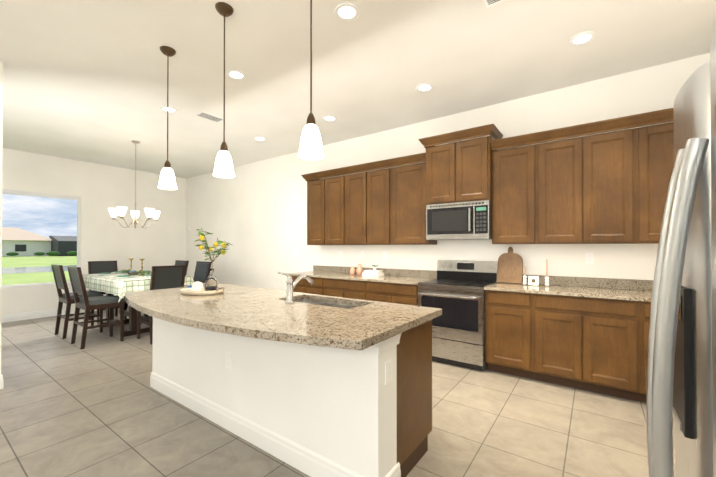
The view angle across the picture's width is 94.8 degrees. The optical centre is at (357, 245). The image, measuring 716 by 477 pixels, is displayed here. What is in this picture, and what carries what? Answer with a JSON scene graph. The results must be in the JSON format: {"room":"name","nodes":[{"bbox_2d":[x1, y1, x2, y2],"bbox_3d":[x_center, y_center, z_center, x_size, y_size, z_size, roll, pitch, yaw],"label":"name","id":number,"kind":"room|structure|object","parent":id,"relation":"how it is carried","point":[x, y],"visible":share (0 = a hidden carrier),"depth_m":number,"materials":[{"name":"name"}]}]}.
{"room":"kitchen","nodes":[
{"label":"kitchen","id":0,"kind":"room"},
{"bbox_2d":[0,61,2,374],"bbox_3d":[-4.489,-0.202,1.672,0.130,3.100,3.650,0,0,36],"label":"wall","id":1,"kind":"structure","parent":0,"point":[1,108],"depth_m":3.11,"materials":[{"name":"paint"}]},
{"bbox_2d":[0,374,3,388],"bbox_3d":[-4.368,1.281,1.708,0.014,0.135,3.465,0,0,36],"label":"baseboard","id":2,"kind":"structure","parent":1,"relation":"attached to","point":[1,376],"depth_m":3.10,"materials":[{"name":"white"}]},
{"bbox_2d":[1,148,185,314],"bbox_3d":[-6.618,-0.179,5.499,0.120,3.100,7.370,0,0,36],"label":"wall","id":3,"kind":"structure","parent":0,"point":[99,189],"depth_m":7.05,"materials":[{"name":"paint"}]},
{"bbox_2d":[2,189,80,287],"bbox_3d":[-6.254,-0.116,5.957,0.105,1.760,1.940,0,0,36],"label":"window","id":4,"kind":"structure","parent":3,"relation":"in","point":[41,195],"depth_m":6.29,"materials":[{"name":"white"}]},
{"bbox_2d":[1,305,128,322],"bbox_3d":[-6.476,1.304,5.572,0.014,0.135,7.069,0,0,36],"label":"baseboard","id":5,"kind":"structure","parent":3,"relation":"attached to","point":[27,315],"depth_m":6.15,"materials":[{"name":"white"}]},
{"bbox_2d":[0,307,675,476],"bbox_3d":[-2.708,1.414,2.671,9.760,0.120,7.610,0,0,36],"label":"floor","id":6,"kind":"structure","parent":0,"point":[98,406],"depth_m":2.47,"materials":[{"name":"tile"}]},
{"bbox_2d":[51,264,103,338],"bbox_3d":[-4.341,0.831,5.095,0.460,1.075,0.538,0,0,36],"label":"chair","id":7,"kind":"object","parent":6,"relation":"on","point":[67,298],"visible":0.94,"depth_m":4.96,"materials":[{"name":"brown wood"}]},
{"bbox_2d":[67,266,124,348],"bbox_3d":[-3.668,0.829,4.610,0.460,1.075,0.538,0,0,36],"label":"chair","id":8,"kind":"object","parent":6,"relation":"on","point":[86,303],"visible":1,"depth_m":4.52,"materials":[{"name":"brown wood"}]},
{"bbox_2d":[88,261,126,322],"bbox_3d":[-4.634,0.837,6.084,0.538,1.075,0.460,0,0,36],"label":"chair","id":9,"kind":"object","parent":6,"relation":"on","point":[95,267],"visible":0.31,"depth_m":6.16,"materials":[{"name":"brown wood"}]},
{"bbox_2d":[83,272,193,336],"bbox_3d":[-3.716,0.937,5.483,1.996,0.869,1.146,0,0,36],"label":"dining table","id":10,"kind":"object","parent":6,"relation":"on","point":[112,285],"visible":0.5,"depth_m":5.00,"materials":[{"name":"white fabric"}]},
{"bbox_2d":[94,258,151,277],"bbox_3d":[-3.716,0.362,5.487,1.550,0.275,0.870,0,0,36],"label":"decor","id":11,"kind":"object","parent":10,"relation":"on","point":[130,272],"visible":0.9,"depth_m":5.40,"materials":[{"name":"gold metal"}]},
{"bbox_2d":[137,265,185,344],"bbox_3d":[-2.880,0.830,4.820,0.538,1.075,0.460,0,0,36],"label":"chair","id":12,"kind":"object","parent":6,"relation":"on","point":[167,277],"visible":0.4,"depth_m":4.67,"materials":[{"name":"brown wood"}]},
{"bbox_2d":[175,260,188,275],"bbox_3d":[-3.595,0.838,6.249,0.460,1.075,0.538,0,0,36],"label":"chair","id":13,"kind":"object","parent":6,"relation":"on","point":[180,262],"visible":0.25,"depth_m":6.37,"materials":[{"name":"brown wood"}]},
{"bbox_2d":[193,261,211,282],"bbox_3d":[-2.946,0.836,5.782,0.460,1.075,0.538,0,0,36],"label":"chair","id":14,"kind":"object","parent":6,"relation":"on","point":[202,272],"visible":0.27,"depth_m":5.91,"materials":[{"name":"brown wood"}]},
{"bbox_2d":[150,296,437,476],"bbox_3d":[-0.735,0.916,2.693,2.604,0.878,0.732,0,0,36],"label":"kitchen island","id":15,"kind":"object","parent":6,"relation":"on","point":[313,385],"depth_m":2.02,"materials":[{"name":"paint"}]},
{"bbox_2d":[125,288,416,367],"bbox_3d":[-0.961,0.453,2.373,2.650,0.041,0.800,0,0,36],"label":"island countertop","id":16,"kind":"structure","parent":15,"relation":"on","point":[315,333],"depth_m":1.95,"materials":[{"name":"beige stone"}]},
{"bbox_2d":[181,228,231,294],"bbox_3d":[-1.378,0.140,3.053,0.460,0.590,0.440,0,0,36],"label":"decor","id":17,"kind":"object","parent":16,"relation":"on","point":[210,287],"visible":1,"depth_m":2.97,"materials":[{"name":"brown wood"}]},
{"bbox_2d":[203,284,440,323],"bbox_3d":[-0.616,0.456,2.851,2.650,0.041,0.380,0,0,36],"label":"island countertop","id":18,"kind":"structure","parent":15,"relation":"on","point":[423,315],"depth_m":2.48,"materials":[{"name":"beige stone"}]},
{"bbox_2d":[292,277,321,294],"bbox_3d":[-0.639,0.928,5.334,0.765,0.884,0.630,0,0,36],"label":"base cabinet","id":19,"kind":"object","parent":6,"relation":"on","point":[303,286],"depth_m":5.02,"materials":[{"name":"brown wood"}]},
{"bbox_2d":[322,277,365,299],"bbox_3d":[-0.019,0.926,4.887,0.764,0.884,0.630,0,0,36],"label":"base cabinet","id":20,"kind":"object","parent":6,"relation":"on","point":[345,289],"depth_m":4.64,"materials":[{"name":"brown wood"}]},
{"bbox_2d":[366,281,422,305],"bbox_3d":[0.602,0.923,4.440,0.765,0.884,0.630,0,0,36],"label":"base cabinet","id":21,"kind":"object","parent":6,"relation":"on","point":[398,286],"depth_m":4.18,"materials":[{"name":"brown wood"}]},
{"bbox_2d":[286,269,436,284],"bbox_3d":[-0.031,0.469,4.888,2.316,0.030,0.648,0,0,36],"label":"countertop","id":22,"kind":"structure","parent":21,"relation":"on","point":[337,276],"depth_m":4.59,"materials":[{"name":"beige stone"}]},
{"bbox_2d":[350,264,383,276],"bbox_3d":[0.097,0.363,4.877,0.582,0.178,0.203,0,0,36],"label":"decor","id":23,"kind":"object","parent":22,"relation":"on","point":[374,272],"visible":1,"depth_m":4.76,"materials":[{"name":"beige ceramic"}]},
{"bbox_2d":[418,260,497,369],"bbox_3d":[1.192,0.779,3.947,0.758,1.165,0.721,0,0,36],"label":"range","id":24,"kind":"object","parent":6,"relation":"on","point":[454,291],"visible":0.88,"depth_m":3.70,"materials":[{"name":"grey metal"}]},
{"bbox_2d":[485,290,535,379],"bbox_3d":[1.721,0.918,3.633,0.456,0.884,0.630,0,0,36],"label":"base cabinet","id":25,"kind":"object","parent":6,"relation":"on","point":[510,319],"depth_m":3.38,"materials":[{"name":"brown wood"}]},
{"bbox_2d":[532,294,643,402],"bbox_3d":[2.235,0.916,3.263,0.810,0.884,0.630,0,0,36],"label":"base cabinet","id":26,"kind":"object","parent":6,"relation":"on","point":[587,334],"depth_m":2.97,"materials":[{"name":"brown wood"}]},
{"bbox_2d":[484,282,652,301],"bbox_3d":[2.323,0.458,3.191,1.956,0.030,0.648,0,0,36],"label":"countertop","id":27,"kind":"structure","parent":26,"relation":"on","point":[513,288],"depth_m":3.21,"materials":[{"name":"beige stone"}]},
{"bbox_2d":[497,247,548,285],"bbox_3d":[1.872,0.232,3.752,0.546,0.428,0.199,0,0,36],"label":"decor","id":28,"kind":"object","parent":27,"relation":"on","point":[510,266],"visible":1,"depth_m":3.83,"materials":[{"name":"brown wood"}]},
{"bbox_2d":[644,302,650,402],"bbox_3d":[2.750,0.914,2.892,0.460,0.884,0.630,0,0,36],"label":"base cabinet","id":29,"kind":"object","parent":6,"relation":"on","point":[647,305],"depth_m":2.75,"materials":[{"name":"brown wood"}]},
{"bbox_2d":[646,30,715,476],"bbox_3d":[0.966,0.456,0.423,0.872,1.770,0.910,0,0,36],"label":"refrigerator","id":30,"kind":"object","parent":6,"relation":"on","point":[681,372],"visible":1,"depth_m":0.72,"materials":[{"name":"grey metal"}]},
{"bbox_2d":[0,0,715,178],"bbox_3d":[-2.708,-1.806,2.690,9.760,0.120,7.610,0,0,36],"label":"ceiling","id":31,"kind":"structure","parent":0,"point":[85,80],"depth_m":3.16,"materials":[{"name":"paint"}]},
{"bbox_2d":[108,140,159,227],"bbox_3d":[-3.698,-1.004,5.517,0.730,1.450,0.701,0,0,36],"label":"chandelier","id":32,"kind":"object","parent":31,"relation":"hanging from","point":[149,212],"visible":1,"depth_m":5.42,"materials":[{"name":"white glass"}]},
{"bbox_2d":[158,46,176,189],"bbox_3d":[-1.700,-1.125,2.939,0.152,1.238,0.152,0,0,36],"label":"pendant light","id":33,"kind":"object","parent":31,"relation":"hanging from","point":[167,181],"visible":1,"depth_m":2.91,"materials":[{"name":"white glass"}]},
{"bbox_2d":[160,106,177,112],"bbox_3d":[-2.422,-1.732,4.216,0.196,0.008,0.196,0,0,36],"label":"recessed light","id":34,"kind":"object","parent":31,"relation":"in","point":[170,109],"visible":0.88,"depth_m":4.21,"materials":[{"name":"white"}]},
{"bbox_2d":[195,111,225,122],"bbox_3d":[-1.994,-1.730,4.450,0.200,0.009,0.330,0,0,36],"label":"ceiling vent","id":35,"kind":"object","parent":31,"relation":"in","point":[209,116],"visible":1,"depth_m":4.42,"materials":[{"name":"white metal"}]},
{"bbox_2d":[213,2,234,177],"bbox_3d":[-0.986,-1.128,2.425,0.152,1.238,0.152,0,0,36],"label":"pendant light","id":36,"kind":"object","parent":31,"relation":"hanging from","point":[223,168],"visible":1,"depth_m":2.40,"materials":[{"name":"white glass"}]},
{"bbox_2d":[226,70,245,79],"bbox_3d":[-1.246,-1.737,3.368,0.196,0.008,0.196,0,0,36],"label":"recessed light","id":37,"kind":"object","parent":31,"relation":"in","point":[235,74],"visible":1,"depth_m":3.36,"materials":[{"name":"white"}]},
{"bbox_2d":[254,137,265,140],"bbox_3d":[-1.597,-1.725,5.359,0.196,0.008,0.196,0,0,36],"label":"recessed light","id":38,"kind":"object","parent":31,"relation":"in","point":[259,139],"visible":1,"depth_m":5.37,"materials":[{"name":"white"}]},
{"bbox_2d":[298,0,323,159],"bbox_3d":[-0.272,-1.131,1.910,0.152,1.238,0.152,0,0,36],"label":"pendant light","id":39,"kind":"object","parent":31,"relation":"hanging from","point":[310,146],"visible":1,"depth_m":1.88,"materials":[{"name":"white glass"}]},
{"bbox_2d":[323,116,336,121],"bbox_3d":[-0.385,-1.730,4.510,0.196,0.008,0.196,0,0,36],"label":"recessed light","id":40,"kind":"object","parent":31,"relation":"in","point":[329,118],"visible":1,"depth_m":4.50,"materials":[{"name":"white"}]},
{"bbox_2d":[334,3,359,21],"bbox_3d":[-0.082,-1.743,2.468,0.196,0.008,0.196,0,0,36],"label":"recessed light","id":41,"kind":"object","parent":31,"relation":"in","point":[347,12],"visible":1,"depth_m":2.46,"materials":[{"name":"white"}]},
{"bbox_2d":[416,83,433,91],"bbox_3d":[0.738,-1.736,3.639,0.196,0.008,0.196,0,0,36],"label":"recessed light","id":42,"kind":"object","parent":31,"relation":"in","point":[425,87],"visible":1,"depth_m":3.63,"materials":[{"name":"white"}]},
{"bbox_2d":[483,0,505,7],"bbox_3d":[1.022,-1.743,2.239,0.330,0.009,0.200,0,0,36],"label":"ceiling vent","id":43,"kind":"object","parent":31,"relation":"in","point":[489,3],"visible":1,"depth_m":2.36,"materials":[{"name":"white"}]},
{"bbox_2d":[568,31,595,45],"bbox_3d":[1.894,-1.741,2.781,0.196,0.008,0.196,0,0,36],"label":"recessed light","id":44,"kind":"object","parent":31,"relation":"in","point":[582,38],"visible":1,"depth_m":2.78,"materials":[{"name":"white"}]},
{"bbox_2d":[186,53,709,290],"bbox_3d":[-0.518,-0.177,5.719,9.760,3.100,0.120,0,0,36],"label":"wall","id":45,"kind":"structure","parent":0,"point":[254,214],"depth_m":4.91,"materials":[{"name":"paint"}]},
{"bbox_2d":[293,250,297,256],"bbox_3d":[-1.156,0.155,6.097,0.120,0.118,0.009,0,0,36],"label":"electrical outlet plate","id":46,"kind":"object","parent":45,"relation":"attached to","point":[295,252],"depth_m":6.10,"materials":[{"name":"white plastic"}]},
{"bbox_2d":[305,172,328,244],"bbox_3d":[-0.577,-0.586,5.487,0.478,1.170,0.324,0,0,36],"label":"upper cabinet","id":47,"kind":"object","parent":45,"relation":"attached to","point":[317,187],"depth_m":5.35,"materials":[{"name":"brown wood"}]},
{"bbox_2d":[329,168,344,243],"bbox_3d":[-0.300,-0.587,5.287,0.478,1.170,0.324,0,0,36],"label":"upper cabinet","id":48,"kind":"object","parent":45,"relation":"attached to","point":[336,184],"depth_m":5.11,"materials":[{"name":"brown wood"}]},
{"bbox_2d":[345,164,368,243],"bbox_3d":[0.084,-0.589,5.011,0.468,1.170,0.324,0,0,36],"label":"upper cabinet","id":49,"kind":"object","parent":45,"relation":"attached to","point":[356,185],"depth_m":4.89,"materials":[{"name":"brown wood"}]},
{"bbox_2d":[359,251,363,258],"bbox_3d":[0.055,0.154,5.223,0.075,0.118,0.007,0,0,36],"label":"electrical outlet plate","id":50,"kind":"object","parent":45,"relation":"attached to","point":[361,253],"depth_m":5.22,"materials":[{"name":"white plastic"}]},
{"bbox_2d":[314,265,436,276],"bbox_3d":[0.152,0.404,5.143,2.316,0.102,0.020,0,0,36],"label":"backsplash","id":51,"kind":"structure","parent":45,"relation":"attached to","point":[317,269],"depth_m":4.88,"materials":[{"name":"beige stone"}]},
{"bbox_2d":[369,160,388,243],"bbox_3d":[0.353,-0.590,4.817,0.468,1.170,0.324,0,0,36],"label":"upper cabinet","id":52,"kind":"object","parent":45,"relation":"attached to","point":[378,179],"depth_m":4.66,"materials":[{"name":"brown wood"}]},
{"bbox_2d":[382,251,386,258],"bbox_3d":[0.403,0.153,4.973,0.075,0.118,0.007,0,0,36],"label":"electrical outlet plate","id":53,"kind":"object","parent":45,"relation":"attached to","point":[384,253],"depth_m":4.97,"materials":[{"name":"white plastic"}]},
{"bbox_2d":[389,153,436,243],"bbox_3d":[0.765,-0.592,4.520,0.548,1.170,0.324,0,0,36],"label":"upper cabinet","id":54,"kind":"object","parent":45,"relation":"attached to","point":[407,210],"depth_m":4.40,"materials":[{"name":"brown wood"}]},
{"bbox_2d":[425,132,460,207],"bbox_3d":[1.152,-0.924,4.194,0.458,0.830,0.403,0,0,36],"label":"upper cabinet","id":55,"kind":"object","parent":45,"relation":"attached to","point":[442,162],"depth_m":4.03,"materials":[{"name":"brown wood"}]},
{"bbox_2d":[426,200,491,239],"bbox_3d":[1.271,-0.287,4.063,0.754,0.436,0.467,0,0,36],"label":"microwave","id":56,"kind":"object","parent":55,"relation":"attached to","point":[470,220],"visible":1,"depth_m":3.89,"materials":[{"name":"grey metal"}]},
{"bbox_2d":[461,124,500,201],"bbox_3d":[1.413,-0.925,4.006,0.458,0.830,0.403,0,0,36],"label":"upper cabinet","id":57,"kind":"object","parent":45,"relation":"attached to","point":[477,153],"depth_m":3.79,"materials":[{"name":"brown wood"}]},
{"bbox_2d":[490,144,536,243],"bbox_3d":[1.810,-0.545,3.767,0.458,1.068,0.324,0,0,36],"label":"upper cabinet","id":58,"kind":"object","parent":45,"relation":"attached to","point":[514,202],"depth_m":3.63,"materials":[{"name":"brown wood"}]},
{"bbox_2d":[537,132,592,243],"bbox_3d":[2.187,-0.547,3.495,0.473,1.068,0.324,0,0,36],"label":"upper cabinet","id":59,"kind":"object","parent":45,"relation":"attached to","point":[564,167],"depth_m":3.36,"materials":[{"name":"brown wood"}]},
{"bbox_2d":[522,274,653,289],"bbox_3d":[2.507,0.394,3.446,1.956,0.102,0.020,0,0,36],"label":"backsplash","id":60,"kind":"structure","parent":45,"relation":"attached to","point":[613,284],"depth_m":3.42,"materials":[{"name":"beige stone"}]},
{"bbox_2d":[585,253,593,263],"bbox_3d":[2.458,0.140,3.491,0.075,0.118,0.007,0,0,36],"label":"electrical outlet plate","id":61,"kind":"object","parent":45,"relation":"attached to","point":[589,258],"depth_m":3.49,"materials":[{"name":"white plastic"}]},
{"bbox_2d":[593,124,636,243],"bbox_3d":[2.461,-0.548,3.298,0.473,1.068,0.324,0,0,36],"label":"upper cabinet","id":62,"kind":"object","parent":45,"relation":"attached to","point":[610,187],"depth_m":3.12,"materials":[{"name":"brown wood"}]},
{"bbox_2d":[637,120,673,243],"bbox_3d":[2.820,-0.550,3.039,0.412,1.068,0.324,0,0,36],"label":"upper cabinet","id":63,"kind":"object","parent":45,"relation":"attached to","point":[655,143],"depth_m":2.97,"materials":[{"name":"brown wood"}]},
{"label":"outside","id":64,"kind":"structure","parent":0,"visible":0},
{"bbox_2d":[2,256,76,284],"bbox_3d":[-110.730,2.504,110.502,291.150,0.200,350.000,0,0,36],"label":"lawn","id":65,"kind":"structure","parent":64,"point":[29,262],"depth_m":31.04,"materials":[{"name":"green plant"}]},
{"bbox_2d":[2,265,76,273],"bbox_3d":[-14.255,1.976,40.964,9.000,0.007,350.000,0,0,36],"label":"lake","id":66,"kind":"structure","parent":65,"relation":"on","point":[33,270],"depth_m":25.32,"materials":[{"name":"grey liquid"}]},
{"bbox_2d":[2,227,76,255],"bbox_3d":[-66.312,-0.690,65.129,17.700,5.600,33.700,0,0,36],"label":"house","id":67,"kind":"structure","parent":65,"relation":"on","point":[31,250],"depth_m":63.55,"materials":[{"name":"white"}]},
{"bbox_2d":[6,251,76,255],"bbox_3d":[-83.959,-0.610,86.972,79.207,5.643,131.040,0,0,36],"label":"trees","id":68,"kind":"object","parent":65,"relation":"on","point":[54,253],"depth_m":59.18,"materials":[{"name":"green plant"}]}
]}

